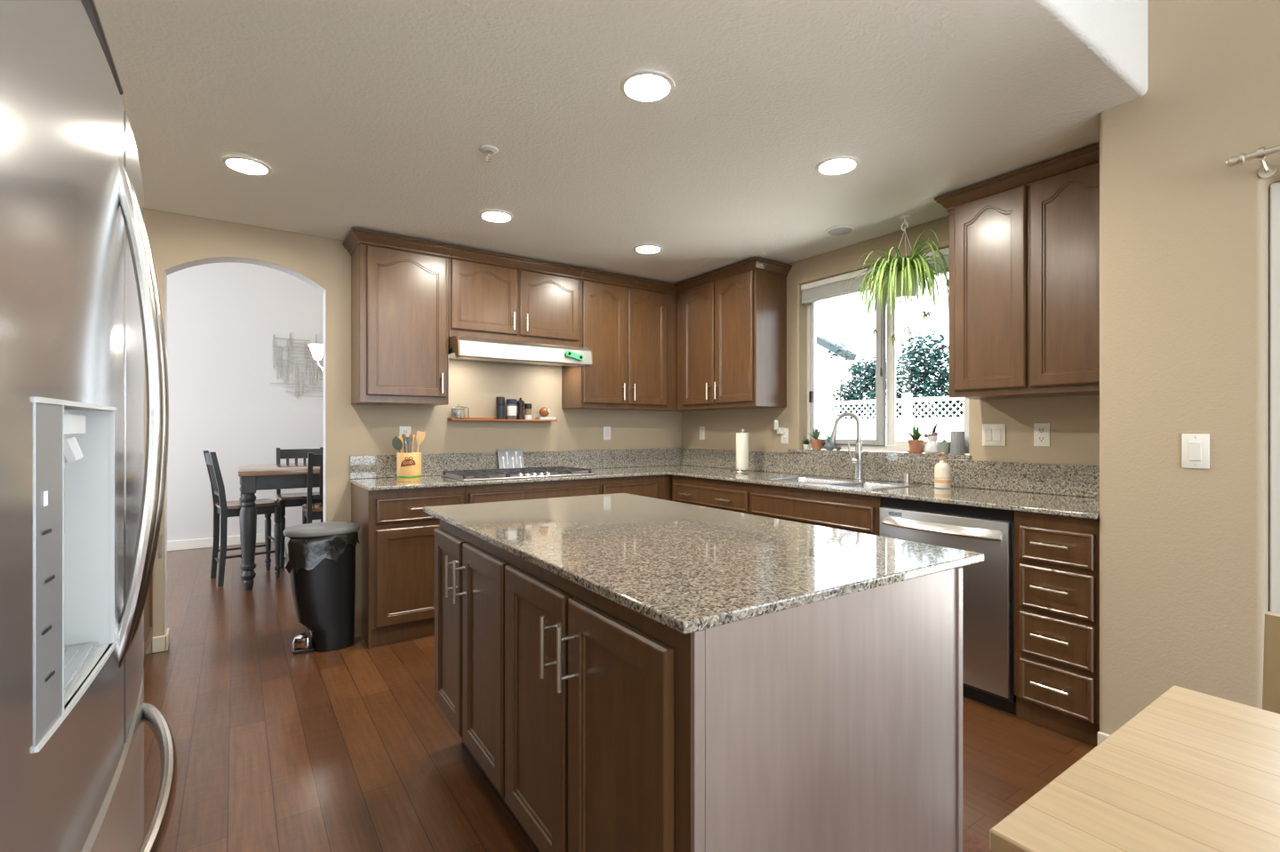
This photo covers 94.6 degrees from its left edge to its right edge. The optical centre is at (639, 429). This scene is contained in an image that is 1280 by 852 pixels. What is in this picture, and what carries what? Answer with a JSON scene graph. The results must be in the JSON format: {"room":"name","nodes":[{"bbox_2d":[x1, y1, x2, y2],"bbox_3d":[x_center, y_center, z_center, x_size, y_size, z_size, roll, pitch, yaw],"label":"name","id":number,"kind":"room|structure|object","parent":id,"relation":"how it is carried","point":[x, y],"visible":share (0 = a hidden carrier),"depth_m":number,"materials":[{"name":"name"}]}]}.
{"room":"kitchen","nodes":[
{"label":"kitchen","id":0,"kind":"room"},
{"bbox_2d":[167,262,323,541],"bbox_3d":[-4.493,-0.363,6.294,5.200,3.200,0.140,0,0,-34],"label":"wall","id":1,"kind":"structure","parent":0,"point":[223,319],"depth_m":6.30,"materials":[{"name":"white paint"}]},
{"bbox_2d":[167,532,274,551],"bbox_3d":[-4.456,1.187,6.223,4.940,0.100,0.018,0,0,-34],"label":"baseboard","id":2,"kind":"structure","parent":1,"relation":"attached to","point":[231,540],"depth_m":6.14,"materials":[{"name":"white paint"}]},
{"bbox_2d":[270,332,323,399],"bbox_3d":[-3.774,-0.698,6.689,0.708,0.770,0.022,0,0,-34],"label":"wall art","id":3,"kind":"object","parent":1,"relation":"attached to","point":[305,344],"visible":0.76,"depth_m":6.63,"materials":[{"name":"grey metal"}]},
{"bbox_2d":[144,208,681,654],"bbox_3d":[-1.451,-0.363,4.203,4.650,3.200,0.131,0,0,-34],"label":"wall","id":4,"kind":"structure","parent":0,"point":[178,242],"depth_m":3.83,"materials":[{"name":"beige paint"}]},
{"bbox_2d":[152,628,169,653],"bbox_3d":[-2.708,1.193,3.340,0.069,0.088,0.161,0,0,-34],"label":"baseboard","id":5,"kind":"structure","parent":4,"relation":"attached to","point":[159,644],"depth_m":3.28,"materials":[{"name":"beige paint"}]},
{"bbox_2d":[342,227,450,406],"bbox_3d":[-1.569,-0.681,3.814,0.584,1.036,0.377,0,0,-34],"label":"upper cabinet","id":6,"kind":"object","parent":4,"relation":"attached to","point":[400,284],"visible":1,"depth_m":3.69,"materials":[{"name":"brown wood"}]},
{"bbox_2d":[399,426,410,443],"bbox_3d":[-1.597,0.037,4.018,0.075,0.118,0.009,0,0,-34],"label":"wall outlet","id":7,"kind":"object","parent":4,"relation":"attached to","point":[406,430],"visible":0.49,"depth_m":4.02,"materials":[{"name":"white plastic"}]},
{"bbox_2d":[402,429,407,437],"bbox_3d":[-1.595,0.037,4.016,0.034,0.072,0.003,0,0,-34],"label":"socket","id":8,"kind":"object","parent":7,"relation":"attached to","point":[404,431],"depth_m":4.02,"materials":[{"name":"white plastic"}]},
{"bbox_2d":[447,417,557,422],"bbox_3d":[-1.000,-0.073,4.369,0.810,0.025,0.104,0,0,-34],"label":"wall shelf","id":9,"kind":"object","parent":4,"relation":"attached to","point":[449,419],"visible":0.91,"depth_m":4.31,"materials":[{"name":"orange wood"}]},
{"bbox_2d":[451,404,469,419],"bbox_3d":[-1.280,-0.126,4.176,0.093,0.104,0.106,0,0,19],"label":"storage jar","id":10,"kind":"object","parent":9,"relation":"on","point":[459,412],"visible":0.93,"depth_m":4.13,"materials":[{"name":"clear glass"}]},
{"bbox_2d":[496,396,504,419],"bbox_3d":[-1.025,-0.157,4.344,0.062,0.167,0.062,0,0,-34],"label":"pepper grinder","id":11,"kind":"object","parent":9,"relation":"on","point":[500,400],"visible":0.97,"depth_m":4.32,"materials":[{"name":"grey paint"}]},
{"bbox_2d":[506,399,516,419],"bbox_3d":[-0.955,-0.149,4.392,0.076,0.151,0.076,0,0,-34],"label":"spice shaker","id":12,"kind":"object","parent":9,"relation":"on","point":[511,404],"visible":0.98,"depth_m":4.36,"materials":[{"name":"grey"}]},
{"bbox_2d":[516,397,524,419],"bbox_3d":[-0.896,-0.156,4.432,0.062,0.165,0.062,0,0,-34],"label":"pepper mill","id":13,"kind":"object","parent":9,"relation":"on","point":[520,404],"visible":0.98,"depth_m":4.41,"materials":[{"name":"black wood"}]},
{"bbox_2d":[524,403,531,419],"bbox_3d":[-0.845,-0.135,4.461,0.056,0.122,0.056,0,0,-34],"label":"spice jar","id":14,"kind":"object","parent":9,"relation":"on","point":[527,406],"visible":0.97,"depth_m":4.44,"materials":[{"name":"beige glass"}]},
{"bbox_2d":[524,408,531,415],"bbox_3d":[-0.845,-0.131,4.461,0.053,0.046,0.053,0,0,-34],"label":"label","id":15,"kind":"object","parent":14,"relation":"attached to","point":[527,412],"depth_m":4.44,"materials":[{"name":"beige paper"}]},
{"bbox_2d":[535,416,555,420],"bbox_3d":[-0.727,-0.084,4.549,0.135,0.020,0.080,0,0,-34],"label":"box","id":16,"kind":"object","parent":9,"relation":"on","point":[538,418],"visible":0.86,"depth_m":4.51,"materials":[{"name":"white"}]},
{"bbox_2d":[539,407,550,416],"bbox_3d":[-0.735,-0.132,4.539,0.075,0.076,0.079,0,0,-34],"label":"round ornament","id":17,"kind":"object","parent":16,"relation":"on","point":[544,412],"visible":0.98,"depth_m":4.52,"materials":[{"name":"brown ceramic"}]},
{"bbox_2d":[448,244,583,347],"bbox_3d":[-0.921,-0.902,4.258,0.984,0.594,0.377,0,0,-34],"label":"upper cabinet","id":18,"kind":"object","parent":4,"relation":"attached to","point":[492,295],"visible":0.94,"depth_m":4.10,"materials":[{"name":"brown wood"}]},
{"bbox_2d":[448,336,592,367],"bbox_3d":[-0.884,-0.529,4.202,0.975,0.151,0.512,0,0,-34],"label":"range hood","id":19,"kind":"object","parent":18,"relation":"attached to","point":[467,348],"visible":0.98,"depth_m":3.96,"materials":[{"name":"silver metal"}]},
{"bbox_2d":[565,350,583,360],"bbox_3d":[-0.458,-0.521,4.170,0.142,0.072,0.029,0,0,-34],"label":"clip","id":20,"kind":"object","parent":19,"relation":"attached to","point":[569,354],"visible":1,"depth_m":4.17,"materials":[{"name":"green plastic"}]},
{"bbox_2d":[603,426,610,439],"bbox_3d":[-0.273,0.032,4.926,0.070,0.115,0.010,0,0,-34],"label":"wall switch","id":21,"kind":"object","parent":4,"relation":"attached to","point":[606,429],"visible":1,"depth_m":4.92,"materials":[{"name":"white plastic"}]},
{"bbox_2d":[561,268,695,411],"bbox_3d":[-0.015,-0.681,4.880,1.214,1.036,0.377,0,0,-34],"label":"upper cabinet","id":22,"kind":"object","parent":4,"relation":"attached to","point":[629,324],"visible":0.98,"depth_m":4.65,"materials":[{"name":"brown wood"}]},
{"bbox_2d":[143,542,1095,851],"bbox_3d":[-0.767,1.287,1.926,6.400,0.100,11.600,0,0,-34],"label":"floor","id":23,"kind":"structure","parent":0,"point":[352,748],"depth_m":2.31,"materials":[{"name":"brown wood"}]},
{"bbox_2d":[0,0,177,851],"bbox_3d":[-1.194,0.307,0.795,0.896,1.860,1.100,0,0,-34],"label":"refrigerator","id":24,"kind":"object","parent":23,"relation":"on","point":[81,509],"visible":1,"depth_m":0.76,"materials":[{"name":"grey metal"}]},
{"bbox_2d":[202,450,280,587],"bbox_3d":[-3.303,0.707,4.908,0.497,1.060,0.430,0,0,-43],"label":"dining chair","id":25,"kind":"object","parent":23,"relation":"on","point":[267,507],"visible":0.94,"depth_m":4.88,"materials":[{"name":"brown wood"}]},
{"bbox_2d":[237,463,319,590],"bbox_3d":[-2.676,0.778,5.339,1.585,0.918,1.050,0,0,-34],"label":"dining table","id":26,"kind":"object","parent":23,"relation":"on","point":[253,478],"visible":0.41,"depth_m":4.56,"materials":[{"name":"brown wood"}]},
{"bbox_2d":[275,447,323,567],"bbox_3d":[-3.175,0.707,5.559,0.430,1.060,0.497,0,0,-34],"label":"dining chair","id":27,"kind":"object","parent":23,"relation":"on","point":[285,500],"visible":0.46,"depth_m":5.45,"materials":[{"name":"grey paint"}]},
{"bbox_2d":[301,452,323,524],"bbox_3d":[-2.464,0.707,4.753,0.430,1.060,0.497,0,0,-34],"label":"dining chair","id":28,"kind":"object","parent":23,"relation":"on","point":[311,511],"visible":0.25,"depth_m":4.51,"materials":[{"name":"grey paint"}]},
{"bbox_2d":[282,521,359,655],"bbox_3d":[-1.814,0.888,3.372,0.384,0.697,0.306,0,0,-34],"label":"pedal bin","id":29,"kind":"object","parent":23,"relation":"on","point":[320,557],"visible":1,"depth_m":3.27,"materials":[{"name":"black plastic"}]},
{"bbox_2d":[351,483,465,648],"bbox_3d":[-1.458,0.791,3.714,0.553,0.892,0.667,0,0,-34],"label":"base cabinet","id":30,"kind":"object","parent":23,"relation":"on","point":[395,600],"visible":0.57,"depth_m":3.44,"materials":[{"name":"brown wood"}]},
{"bbox_2d":[465,478,599,503],"bbox_3d":[-0.834,0.791,4.142,0.960,0.892,0.667,0,0,-34],"label":"base cabinet","id":31,"kind":"object","parent":23,"relation":"on","point":[486,493],"visible":0.09,"depth_m":3.88,"materials":[{"name":"brown wood"}]},
{"bbox_2d":[600,474,671,501],"bbox_3d":[0.065,0.791,4.760,1.218,0.892,0.667,0,0,-34],"label":"base cabinet","id":32,"kind":"object","parent":23,"relation":"on","point":[660,487],"visible":0.11,"depth_m":4.38,"materials":[{"name":"brown wood"}]},
{"bbox_2d":[434,520,962,851],"bbox_3d":[-0.018,0.791,1.890,0.920,0.892,1.604,0,0,-34],"label":"kitchen island","id":33,"kind":"object","parent":23,"relation":"on","point":[835,724],"visible":0.95,"depth_m":1.27,"materials":[{"name":"brown wood"}]},
{"bbox_2d":[422,493,983,634],"bbox_3d":[-0.005,0.334,1.997,0.990,0.022,1.767,0,0,-34],"label":"island countertop","id":34,"kind":"structure","parent":33,"relation":"on","point":[684,568],"depth_m":1.53,"materials":[{"name":"stone"}]},
{"bbox_2d":[672,475,750,514],"bbox_3d":[0.706,0.791,4.314,0.667,0.892,0.828,0,0,-34],"label":"base cabinet","id":35,"kind":"object","parent":23,"relation":"on","point":[724,495],"visible":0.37,"depth_m":4.10,"materials":[{"name":"brown wood"}]},
{"bbox_2d":[750,483,881,535],"bbox_3d":[1.203,0.791,3.589,0.667,0.892,0.929,0,0,-34],"label":"drawer front","id":36,"kind":"object","parent":23,"relation":"on","point":[855,513],"visible":0.12,"depth_m":3.35,"materials":[{"name":"brown wood"}]},
{"bbox_2d":[880,496,1015,715],"bbox_3d":[1.635,0.791,2.936,0.656,0.890,0.627,0,0,-34],"label":"dishwasher","id":37,"kind":"object","parent":23,"relation":"on","point":[988,585],"visible":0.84,"depth_m":2.63,"materials":[{"name":"grey metal"}]},
{"bbox_2d":[962,825,991,851],"bbox_3d":[1.170,1.232,0.787,0.905,0.008,1.930,0,0,-34],"label":"rug","id":38,"kind":"object","parent":23,"relation":"on","point":[972,842],"visible":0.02,"depth_m":1.75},
{"bbox_2d":[1262,611,1279,714],"bbox_3d":[1.376,0.829,1.063,0.478,0.815,0.413,0,0,-34],"label":"chair","id":39,"kind":"object","parent":38,"relation":"on","point":[1271,658],"visible":0.33,"depth_m":1.33,"materials":[{"name":"beige wood"}]},
{"bbox_2d":[1014,511,1099,746],"bbox_3d":[1.912,0.791,2.556,0.667,0.892,0.306,0,0,-34],"label":"base cabinet","id":40,"kind":"object","parent":23,"relation":"on","point":[1057,557],"visible":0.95,"depth_m":2.38,"materials":[{"name":"brown wood"}]},
{"bbox_2d":[349,448,1099,519],"bbox_3d":[0.195,0.258,3.223,2.744,0.174,3.348,0,0,-34],"label":"countertop","id":41,"kind":"structure","parent":40,"relation":"on","point":[1062,490],"depth_m":3.75,"materials":[{"name":"stone"}]},
{"bbox_2d":[396,452,421,481],"bbox_3d":[-1.443,0.233,3.693,0.146,0.178,0.147,0,0,-34],"label":"utensil crock","id":42,"kind":"object","parent":41,"relation":"on","point":[408,465],"visible":0.98,"depth_m":3.63,"materials":[{"name":"yellow ceramic"}]},
{"bbox_2d":[392,436,402,453],"bbox_3d":[-1.474,0.176,3.640,0.094,0.264,0.036,0,0,-44],"label":"spoon","id":43,"kind":"object","parent":42,"relation":"in","point":[396,443],"visible":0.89,"depth_m":3.63,"materials":[{"name":"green plastic"}]},
{"bbox_2d":[401,433,406,453],"bbox_3d":[-1.477,0.167,3.712,0.048,0.280,0.017,0,0,20],"label":"spoon","id":44,"kind":"object","parent":42,"relation":"in","point":[404,436],"visible":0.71,"depth_m":3.72,"materials":[{"name":"brown wood"}]},
{"bbox_2d":[406,437,410,453],"bbox_3d":[-1.438,0.177,3.670,0.024,0.260,0.032,0,0,-10],"label":"spatula","id":45,"kind":"object","parent":42,"relation":"in","point":[408,440],"visible":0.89,"depth_m":3.66,"materials":[{"name":"teal plastic"}]},
{"bbox_2d":[408,433,413,453],"bbox_3d":[-1.439,0.167,3.706,0.025,0.280,0.016,0,0,-34],"label":"spoon","id":46,"kind":"object","parent":42,"relation":"in","point":[411,436],"visible":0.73,"depth_m":3.71,"materials":[{"name":"brown wood"}]},
{"bbox_2d":[416,431,425,452],"bbox_3d":[-1.390,0.159,3.709,0.083,0.299,0.013,0,0,-19],"label":"slotted spatula","id":47,"kind":"object","parent":42,"relation":"in","point":[420,436],"visible":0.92,"depth_m":3.71,"materials":[{"name":"brown wood"}]},
{"bbox_2d":[496,448,524,471],"bbox_3d":[-0.961,0.234,4.400,0.196,0.172,0.061,0,0,-34],"label":"trivet","id":48,"kind":"object","parent":41,"relation":"on","point":[512,458],"visible":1,"depth_m":4.40,"materials":[{"name":"grey metal"}]},
{"bbox_2d":[440,466,595,481],"bbox_3d":[-0.846,0.305,4.139,0.955,0.036,0.490,0,0,-34],"label":"gas cooktop","id":49,"kind":"object","parent":41,"relation":"in","point":[479,475],"visible":1,"depth_m":4.03,"materials":[{"name":"silver metal"}]},
{"bbox_2d":[730,429,753,472],"bbox_3d":[0.772,0.159,4.455,0.172,0.328,0.172,0,0,-34],"label":"paper towel holder","id":50,"kind":"object","parent":41,"relation":"on","point":[741,430],"visible":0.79,"depth_m":4.42,"materials":[{"name":"silver metal"}]},
{"bbox_2d":[736,432,748,470],"bbox_3d":[0.772,0.166,4.455,0.096,0.276,0.096,0,0,-34],"label":"paper towel roll","id":51,"kind":"object","parent":50,"relation":"on","point":[741,438],"visible":1,"depth_m":4.41,"materials":[{"name":"white paper"}]},
{"bbox_2d":[757,475,920,490],"bbox_3d":[1.181,0.420,3.602,0.464,0.205,0.844,0,0,-34],"label":"sink","id":52,"kind":"object","parent":41,"relation":"in","point":[841,483],"visible":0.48,"depth_m":3.57,"materials":[{"name":"silver metal"}]},
{"bbox_2d":[828,412,863,480],"bbox_3d":[1.295,0.105,3.707,0.208,0.425,0.060,0,0,26],"label":"faucet","id":53,"kind":"object","parent":41,"relation":"on","point":[858,460],"visible":1,"depth_m":3.67,"materials":[{"name":"silver metal"}]},
{"bbox_2d":[902,472,911,483],"bbox_3d":[1.573,0.288,3.483,0.044,0.060,0.043,0,0,-34],"label":"air gap","id":54,"kind":"object","parent":41,"relation":"on","point":[906,476],"visible":1,"depth_m":3.47,"materials":[{"name":"silver metal"}]},
{"bbox_2d":[934,453,951,488],"bbox_3d":[1.663,0.225,3.245,0.083,0.194,0.083,0,0,41],"label":"soap bottle","id":55,"kind":"object","parent":41,"relation":"on","point":[942,470],"visible":1,"depth_m":3.22,"materials":[{"name":"beige plastic"}]},
{"bbox_2d":[989,686,1279,851],"bbox_3d":[1.140,0.862,0.312,0.718,0.751,1.482,0,0,-34],"label":"table","id":56,"kind":"object","parent":23,"relation":"on","point":[1191,772],"visible":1,"depth_m":0.80,"materials":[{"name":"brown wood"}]},
{"bbox_2d":[94,0,1147,284],"bbox_3d":[-0.424,-1.638,2.707,4.350,0.851,3.500,0,0,-34],"label":"ceiling","id":57,"kind":"structure","parent":0,"point":[377,116],"depth_m":2.26,"materials":[{"name":"white paint"}]},
{"bbox_2d":[221,155,271,175],"bbox_3d":[-1.802,-1.208,2.709,0.196,0.008,0.196,0,0,-34],"label":"recessed light","id":58,"kind":"object","parent":57,"relation":"in","point":[243,164],"visible":1,"depth_m":2.70,"materials":[{"name":"white paint"}]},
{"bbox_2d":[479,144,498,161],"bbox_3d":[-0.653,-1.187,2.554,0.080,0.048,0.080,0,0,-34],"label":"sprinkler","id":59,"kind":"object","parent":57,"relation":"attached to","point":[488,149],"visible":1,"depth_m":2.54,"materials":[{"name":"white paint"}]},
{"bbox_2d":[478,209,513,223],"bbox_3d":[-0.816,-1.208,3.352,0.196,0.008,0.196,0,0,-34],"label":"recessed light","id":60,"kind":"object","parent":57,"relation":"in","point":[497,216],"visible":1,"depth_m":3.35,"materials":[{"name":"white paint"}]},
{"bbox_2d":[619,69,674,103],"bbox_3d":[0.025,-1.208,2.085,0.196,0.008,0.196,0,0,-34],"label":"recessed light","id":61,"kind":"object","parent":57,"relation":"in","point":[644,85],"visible":1,"depth_m":2.08,"materials":[{"name":"white paint"}]},
{"bbox_2d":[633,244,662,254],"bbox_3d":[0.054,-1.208,3.962,0.196,0.008,0.196,0,0,-34],"label":"recessed light","id":62,"kind":"object","parent":57,"relation":"in","point":[645,249],"visible":1,"depth_m":3.96,"materials":[{"name":"white paint"}]},
{"bbox_2d":[815,155,860,175],"bbox_3d":[0.905,-1.208,2.709,0.196,0.008,0.196,0,0,-34],"label":"recessed light","id":63,"kind":"object","parent":57,"relation":"in","point":[840,164],"visible":1,"depth_m":2.70,"materials":[{"name":"white paint"}]},
{"bbox_2d":[825,225,855,235],"bbox_3d":[1.216,-1.208,3.591,0.170,0.008,0.169,0,0,-34],"label":"ceiling speaker","id":64,"kind":"object","parent":57,"relation":"attached to","point":[838,230],"visible":1,"depth_m":3.58,"materials":[{"name":"white paint"}]},
{"bbox_2d":[827,227,852,234],"bbox_3d":[1.216,-1.207,3.591,0.144,0.005,0.143,0,0,-34],"label":"grille","id":65,"kind":"object","parent":64,"relation":"attached to","point":[832,230],"depth_m":3.58,"materials":[{"name":"grey plastic"}]},
{"bbox_2d":[899,215,910,231],"bbox_3d":[1.510,-1.172,3.366,0.056,0.079,0.056,0,0,-34],"label":"ceiling hook","id":66,"kind":"object","parent":57,"relation":"attached to","point":[904,217],"visible":1,"depth_m":3.36,"materials":[{"name":"white plastic"}]},
{"bbox_2d":[841,223,949,345],"bbox_3d":[1.473,-0.817,3.339,0.606,0.673,0.526,0,0,24],"label":"spider plant","id":67,"kind":"object","parent":66,"relation":"hanging from","point":[903,278],"visible":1,"depth_m":3.26,"materials":[{"name":"green plant"}]},
{"bbox_2d":[681,216,1099,465],"bbox_3d":[1.431,-0.038,3.980,0.150,2.549,3.500,0,0,-34],"label":"wall","id":68,"kind":"structure","parent":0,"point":[1074,420],"depth_m":3.74,"materials":[{"name":"beige paint"}]},
{"bbox_2d":[699,426,704,439],"bbox_3d":[0.539,0.032,5.138,0.010,0.115,0.070,0,0,-34],"label":"wall switch","id":69,"kind":"object","parent":68,"relation":"attached to","point":[701,428],"visible":1,"depth_m":5.13,"materials":[{"name":"white plastic"}]},
{"bbox_2d":[674,256,791,410],"bbox_3d":[0.686,-0.681,4.599,0.377,1.036,0.954,0,0,-34],"label":"upper cabinet","id":70,"kind":"object","parent":68,"relation":"attached to","point":[732,320],"visible":1,"depth_m":4.34,"materials":[{"name":"brown wood"}]},
{"bbox_2d":[781,428,788,443],"bbox_3d":[1.068,0.047,4.368,0.009,0.115,0.070,0,0,-34],"label":"wall outlet","id":71,"kind":"object","parent":68,"relation":"attached to","point":[785,436],"visible":0.94,"depth_m":4.36,"materials":[{"name":"white plastic"}]},
{"bbox_2d":[774,420,783,433],"bbox_3d":[1.024,-0.019,4.372,0.056,0.102,0.057,0,0,-34],"label":"night light","id":72,"kind":"object","parent":71,"relation":"attached to","point":[780,430],"visible":1,"depth_m":4.36,"materials":[{"name":"white plastic"}]},
{"bbox_2d":[800,247,949,376],"bbox_3d":[1.510,-0.688,3.790,0.063,0.710,1.178,0,0,-34],"label":"window blind","id":73,"kind":"object","parent":68,"relation":"attached to","point":[830,288],"visible":0.43,"depth_m":3.98,"materials":[{"name":"white plastic"}]},
{"bbox_2d":[787,448,972,460],"bbox_3d":[1.490,0.156,3.810,0.115,0.027,1.293,0,0,-34],"label":"window sill","id":74,"kind":"structure","parent":68,"relation":"attached to","point":[965,457],"depth_m":3.66,"materials":[{"name":"stone"}]},
{"bbox_2d":[801,437,810,449],"bbox_3d":[1.189,0.099,4.227,0.082,0.087,0.088,0,0,15],"label":"succulent","id":75,"kind":"object","parent":74,"relation":"on","point":[806,443],"visible":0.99,"depth_m":4.22,"materials":[{"name":"white ceramic"}]},
{"bbox_2d":[808,427,823,449],"bbox_3d":[1.239,0.060,4.171,0.130,0.165,0.107,0,0,-7],"label":"succulent","id":76,"kind":"object","parent":74,"relation":"on","point":[816,444],"visible":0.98,"depth_m":4.15,"materials":[{"name":"ceramic"}]},
{"bbox_2d":[810,439,823,449],"bbox_3d":[1.247,0.106,4.169,0.086,0.072,0.086,0,0,-34],"label":"pot","id":77,"kind":"object","parent":76,"relation":"attached to","point":[816,444],"depth_m":4.14,"materials":[{"name":"ceramic"}]},
{"bbox_2d":[822,434,835,450],"bbox_3d":[1.311,0.087,4.083,0.080,0.110,0.093,0,0,0],"label":"bird figurine","id":78,"kind":"object","parent":74,"relation":"on","point":[829,446],"visible":0.77,"depth_m":4.05,"materials":[{"name":"grey ceramic"}]},
{"bbox_2d":[905,424,925,453],"bbox_3d":[1.674,0.053,3.570,0.154,0.178,0.096,0,0,-25],"label":"potted plant","id":79,"kind":"object","parent":74,"relation":"on","point":[916,444],"visible":0.98,"depth_m":3.54,"materials":[{"name":"green plant"}]},
{"bbox_2d":[922,422,943,454],"bbox_3d":[1.738,0.050,3.454,0.092,0.184,0.260,0,0,-34],"label":"planter","id":80,"kind":"object","parent":74,"relation":"on","point":[931,447],"visible":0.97,"depth_m":3.45,"materials":[{"name":"white ceramic"}]},
{"bbox_2d":[937,439,950,454],"bbox_3d":[1.759,0.100,3.414,0.072,0.085,0.071,0,0,-34],"label":"pot","id":81,"kind":"object","parent":74,"relation":"on","point":[944,447],"visible":0.88,"depth_m":3.39,"materials":[{"name":"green ceramic"}]},
{"bbox_2d":[949,432,965,455],"bbox_3d":[1.805,0.077,3.357,0.078,0.131,0.078,0,0,-34],"label":"ribbed vase","id":82,"kind":"object","parent":74,"relation":"on","point":[957,444],"visible":1,"depth_m":3.33,"materials":[{"name":"grey ceramic"}]},
{"bbox_2d":[806,289,968,454],"bbox_3d":[1.560,-0.453,3.824,0.105,1.190,1.198,0,0,-34],"label":"window","id":83,"kind":"structure","parent":68,"relation":"attached to","point":[878,444],"depth_m":3.80,"materials":[{"name":"white plastic"}]},
{"bbox_2d":[982,424,1005,446],"bbox_3d":[1.894,0.030,3.165,0.010,0.118,0.117,0,0,-34],"label":"wall switch","id":84,"kind":"object","parent":68,"relation":"attached to","point":[993,435],"visible":1,"depth_m":3.16,"materials":[{"name":"white plastic"}]},
{"bbox_2d":[934,143,1099,399],"bbox_3d":[1.898,-0.681,2.840,0.369,1.036,0.789,0,0,-34],"label":"upper cabinet","id":85,"kind":"object","parent":68,"relation":"attached to","point":[1024,244],"visible":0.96,"depth_m":2.74,"materials":[{"name":"brown wood"}]},
{"bbox_2d":[1033,423,1049,447],"bbox_3d":[2.024,0.027,2.975,0.009,0.118,0.072,0,0,-34],"label":"wall outlet","id":86,"kind":"object","parent":68,"relation":"attached to","point":[1041,430],"visible":1,"depth_m":2.97,"materials":[{"name":"white plastic"}]},
{"bbox_2d":[1038,427,1045,441],"bbox_3d":[2.022,0.027,2.974,0.003,0.072,0.034,0,0,-34],"label":"socket","id":87,"kind":"object","parent":86,"relation":"attached to","point":[1041,430],"depth_m":2.97,"materials":[{"name":"white plastic"}]},
{"bbox_2d":[1099,0,1279,735],"bbox_3d":[3.188,-0.313,0.728,0.634,3.100,4.150,0,0,-34],"label":"wall","id":88,"kind":"structure","parent":0,"point":[1185,234],"depth_m":2.05,"materials":[{"name":"beige paint"}]},
{"bbox_2d":[1097,731,1110,744],"bbox_3d":[1.871,1.194,2.073,0.016,0.085,0.438,0,0,-34],"label":"baseboard","id":89,"kind":"structure","parent":88,"relation":"attached to","point":[1101,736],"depth_m":2.24,"materials":[{"name":"beige paint"}]},
{"bbox_2d":[1181,433,1209,469],"bbox_3d":[1.906,0.075,2.027,0.010,0.118,0.072,0,0,-34],"label":"wall switch","id":90,"kind":"object","parent":88,"relation":"attached to","point":[1195,447],"visible":1,"depth_m":2.02,"materials":[{"name":"white plastic"}]},
{"bbox_2d":[1225,144,1279,177],"bbox_3d":[2.578,-0.842,0.968,0.100,0.074,2.325,0,0,-34],"label":"curtain rod","id":91,"kind":"object","parent":88,"relation":"attached to","point":[1267,171],"visible":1,"depth_m":1.86,"materials":[{"name":"silver metal"}]},
{"bbox_2d":[1270,182,1279,613],"bbox_3d":[2.686,0.216,1.087,0.075,2.041,2.102,0,0,-34],"label":"door","id":92,"kind":"structure","parent":88,"relation":"in","point":[1275,188],"depth_m":1.92,"materials":[{"name":"white paint"}]},
{"bbox_3d":[-3.556,-2.023,4.929,5.200,0.120,3.450,0,0,-34],"label":"ceiling","id":93,"kind":"structure","parent":0,"visible":0},
{"bbox_2d":[308,344,323,372],"bbox_3d":[-2.639,-1.224,5.380,0.670,1.478,0.678,0,0,-34],"label":"chandelier","id":94,"kind":"object","parent":93,"relation":"hanging from","point":[316,349],"visible":0.19,"depth_m":5.21,"materials":[{"name":"white glass"}]},
{"label":"outside","id":95,"kind":"structure","parent":0,"visible":0},
{"bbox_3d":[7.041,1.437,9.953,15.840,0.100,24.000,0,0,-34],"label":"yard","id":96,"kind":"structure","parent":95,"visible":0},
{"bbox_2d":[822,338,863,401],"bbox_3d":[3.969,-0.230,11.601,0.440,3.234,0.755,0,0,-15],"label":"tree","id":97,"kind":"object","parent":96,"relation":"on","point":[839,350],"visible":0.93,"depth_m":11.64,"materials":[{"name":"green plant"}]},
{"bbox_2d":[828,356,886,419],"bbox_3d":[3.988,0.039,10.725,0.900,2.716,1.337,0,0,-34],"label":"bush","id":98,"kind":"object","parent":96,"relation":"on","point":[863,388],"visible":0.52,"depth_m":10.62,"materials":[{"name":"green plant"}]},
{"bbox_2d":[816,320,918,419],"bbox_3d":[3.560,-0.838,15.299,2.530,4.450,6.243,0,0,-34],"label":"house","id":99,"kind":"structure","parent":96,"relation":"on","point":[828,371],"depth_m":12.82,"materials":[{"name":"white paint"}]},
{"bbox_2d":[811,392,968,455],"bbox_3d":[3.634,0.452,7.751,0.110,1.870,8.776,0,0,-34],"label":"fence","id":100,"kind":"object","parent":96,"relation":"on","point":[847,428],"visible":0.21,"depth_m":7.86,"materials":[{"name":"white paint"}]},
{"bbox_2d":[861,329,964,418],"bbox_3d":[4.035,-0.024,8.466,0.939,2.848,1.814,0,0,-34],"label":"bush","id":101,"kind":"object","parent":96,"relation":"on","point":[916,372],"visible":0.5,"depth_m":8.30,"materials":[{"name":"green plant"}]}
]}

